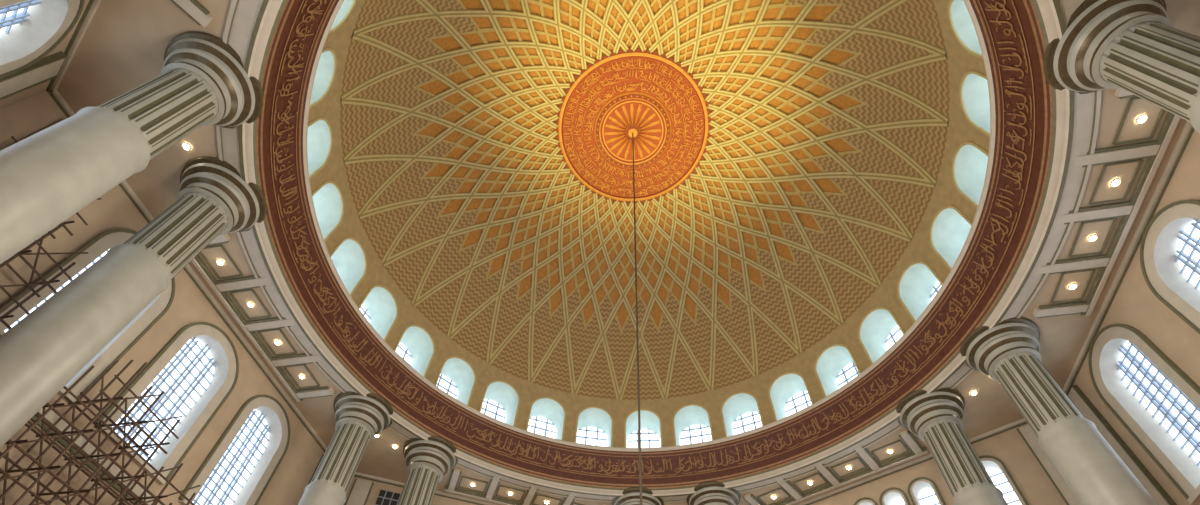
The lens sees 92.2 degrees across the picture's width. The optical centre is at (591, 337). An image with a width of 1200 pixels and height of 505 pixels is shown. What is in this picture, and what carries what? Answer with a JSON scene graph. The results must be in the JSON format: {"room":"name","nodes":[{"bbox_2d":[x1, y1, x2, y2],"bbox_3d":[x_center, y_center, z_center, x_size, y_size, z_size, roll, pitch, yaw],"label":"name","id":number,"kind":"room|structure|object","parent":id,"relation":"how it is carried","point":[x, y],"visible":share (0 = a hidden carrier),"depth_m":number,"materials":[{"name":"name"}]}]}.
{"room":"mosque","nodes":[
{"label":"mosque","id":0,"kind":"room"},
{"bbox_2d":[0,0,100,108],"bbox_3d":[-8.023,-4.839,4.912,15.935,16.200,0.140,-32,-58,27],"label":"wall","id":1,"kind":"structure","parent":0,"point":[47,73],"depth_m":13.53,"materials":[{"name":"paint"}]},
{"bbox_2d":[0,0,84,78],"bbox_3d":[-11.871,-5.675,10.880,2.662,5.459,0.670,-32,-58,27],"label":"window","id":2,"kind":"structure","parent":1,"relation":"in","point":[30,30],"depth_m":12.62,"materials":[{"name":"white glass"}]},
{"bbox_2d":[0,89,326,504],"bbox_3d":[-12.485,4.909,13.489,0.140,16.200,15.935,-7,-50,9],"label":"wall","id":3,"kind":"structure","parent":0,"point":[119,207],"depth_m":15.88,"materials":[{"name":"paint"}]},
{"bbox_2d":[0,229,174,402],"bbox_3d":[-13.129,-0.762,15.143,0.670,5.459,2.662,-7,-50,9],"label":"window","id":4,"kind":"structure","parent":3,"relation":"in","point":[96,248],"depth_m":15.13,"materials":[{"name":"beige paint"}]},
{"bbox_2d":[95,322,238,484],"bbox_3d":[-12.490,1.760,17.253,0.670,5.459,2.662,-7,-50,9],"label":"window","id":5,"kind":"structure","parent":3,"relation":"in","point":[197,369],"depth_m":17.62,"materials":[{"name":"white glass"}]},
{"bbox_2d":[178,395,289,504],"bbox_3d":[-11.851,4.282,19.363,0.670,5.459,2.662,-7,-50,9],"label":"window","id":6,"kind":"structure","parent":3,"relation":"in","point":[239,468],"depth_m":19.86,"materials":[{"name":"white glass"}]},
{"bbox_2d":[344,472,497,504],"bbox_3d":[-3.485,13.064,19.893,15.935,16.200,0.140,16,-51,-10],"label":"wall","id":7,"kind":"structure","parent":0,"point":[364,489],"depth_m":24.59,"materials":[{"name":"paint"}]},
{"bbox_2d":[57,0,1199,504],"bbox_3d":[1.347,-1.881,17.413,29.160,0.160,31.683,-2,-50,5],"label":"ceiling","id":8,"kind":"structure","parent":0,"point":[124,44],"depth_m":16.69,"materials":[{"name":"paint"}]},
{"bbox_2d":[216,0,1100,502],"bbox_3d":[1.609,-5.562,21.733,24.036,11.643,24.000,-2,-50,5],"label":"dome","id":9,"kind":"object","parent":8,"relation":"attached to","point":[471,271],"visible":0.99,"depth_m":23.46,"materials":[{"name":"paint"}]},
{"bbox_2d":[632,133,642,504],"bbox_3d":[1.373,-2.242,17.837,3.520,21.475,3.520,-2,-50,5],"label":"chandelier","id":10,"kind":"object","parent":9,"relation":"hanging from","point":[638,382],"visible":1,"depth_m":14.73,"materials":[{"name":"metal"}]},
{"bbox_2d":[796,418,1081,504],"bbox_3d":[9.978,11.470,17.719,15.935,16.200,0.140,-32,-58,27],"label":"wall","id":11,"kind":"structure","parent":0,"point":[1015,444],"depth_m":20.81,"materials":[{"name":"paint"}]},
{"bbox_2d":[853,497,877,504],"bbox_3d":[10.846,7.636,21.886,1.010,3.325,0.670,-32,-58,27],"label":"window","id":12,"kind":"structure","parent":11,"relation":"in","point":[865,500],"depth_m":22.91,"materials":[{"name":"white glass"}]},
{"bbox_2d":[879,487,910,504],"bbox_3d":[11.675,7.111,21.388,1.010,3.325,0.670,-32,-58,27],"label":"window","id":13,"kind":"structure","parent":11,"relation":"in","point":[893,495],"depth_m":22.47,"materials":[{"name":"white glass"}]},
{"bbox_2d":[907,477,945,504],"bbox_3d":[12.505,6.586,20.891,1.010,3.325,0.670,-32,-58,27],"label":"window","id":14,"kind":"structure","parent":11,"relation":"in","point":[921,490],"depth_m":21.88,"materials":[{"name":"white glass"}]},
{"bbox_2d":[979,455,1028,504],"bbox_3d":[14.162,5.553,19.877,1.210,3.275,0.670,-32,-58,27],"label":"window","id":15,"kind":"structure","parent":11,"relation":"in","point":[998,472],"depth_m":20.35,"materials":[{"name":"white glass"}]},
{"bbox_2d":[1063,121,1199,504],"bbox_3d":[14.440,1.722,9.142,0.140,16.200,15.935,-7,-50,9],"label":"wall","id":16,"kind":"structure","parent":0,"point":[1129,300],"depth_m":16.03,"materials":[{"name":"paint"}]},
{"bbox_2d":[1088,324,1199,504],"bbox_3d":[15.784,1.847,15.888,0.670,5.550,2.771,-7,-50,9],"label":"window","id":17,"kind":"structure","parent":16,"relation":"in","point":[1154,399],"depth_m":16.41,"materials":[{"name":"white glass"}]},
{"bbox_2d":[1140,199,1199,333],"bbox_3d":[15.021,-1.165,13.368,0.670,5.550,2.771,-7,-50,9],"label":"window","id":18,"kind":"structure","parent":16,"relation":"in","point":[1170,242],"depth_m":15.04,"materials":[{"name":"white glass"}]},
{"label":"floor","id":19,"kind":"structure","parent":0,"visible":0},
{"bbox_2d":[0,136,200,504],"bbox_3d":[-12.016,3.702,11.296,1.584,14.472,10.712,-7,-50,9],"label":"scaffolding","id":20,"kind":"object","parent":19,"relation":"on","point":[41,468],"visible":0.81,"depth_m":13.41,"materials":[{"name":"brown metal"}]},
{"bbox_2d":[0,31,262,263],"bbox_3d":[-9.696,-1.110,8.190,2.300,16.200,2.300,23,-52,-15],"label":"column","id":21,"kind":"structure","parent":19,"relation":"on","point":[48,176],"depth_m":10.99,"materials":[{"name":"beige stone"}]},
{"bbox_2d":[0,156,266,447],"bbox_3d":[-10.752,1.194,10.218,2.300,16.200,2.300,10,-50,-5],"label":"column","id":22,"kind":"structure","parent":19,"relation":"on","point":[40,354],"depth_m":12.31,"materials":[{"name":"beige stone"}]},
{"bbox_2d":[298,391,392,504],"bbox_3d":[-9.027,8.006,15.919,2.300,16.200,2.300,-25,-55,23],"label":"column","id":23,"kind":"structure","parent":19,"relation":"on","point":[359,419],"depth_m":20.33,"materials":[{"name":"beige stone"}]},
{"bbox_2d":[397,436,457,504],"bbox_3d":[-6.900,9.934,17.433,2.300,16.200,2.300,35,-56,-24],"label":"column","id":24,"kind":"structure","parent":19,"relation":"on","point":[428,461],"depth_m":22.52,"materials":[{"name":"beige stone"}]},
{"bbox_2d":[611,487,663,504],"bbox_3d":[1.647,12.432,19.044,2.300,16.200,2.300,-1,-50,4],"label":"column","id":25,"kind":"structure","parent":19,"relation":"on","point":[631,496],"depth_m":24.42,"materials":[{"name":"beige stone"}]},
{"bbox_2d":[686,481,740,504],"bbox_3d":[4.829,12.056,18.530,2.300,16.200,2.300,-13,-52,14],"label":"column","id":26,"kind":"structure","parent":19,"relation":"on","point":[711,492],"depth_m":23.89,"materials":[{"name":"beige stone"}]},
{"bbox_2d":[896,387,1007,504],"bbox_3d":[11.651,7.742,14.440,2.300,16.200,2.300,23,-52,-15],"label":"column","id":27,"kind":"structure","parent":19,"relation":"on","point":[936,417],"depth_m":18.96,"materials":[{"name":"beige stone"}]},
{"bbox_2d":[960,317,1157,504],"bbox_3d":[12.707,5.437,12.413,2.300,16.200,2.300,10,-50,-5],"label":"column","id":28,"kind":"structure","parent":19,"relation":"on","point":[1007,352],"depth_m":15.78,"materials":[{"name":"beige stone"}]},
{"bbox_2d":[1043,0,1199,132],"bbox_3d":[10.982,-1.375,6.712,2.300,16.200,2.300,-25,-55,23],"label":"column","id":29,"kind":"structure","parent":19,"relation":"on","point":[1157,63],"depth_m":11.72,"materials":[{"name":"beige stone"}]}
]}

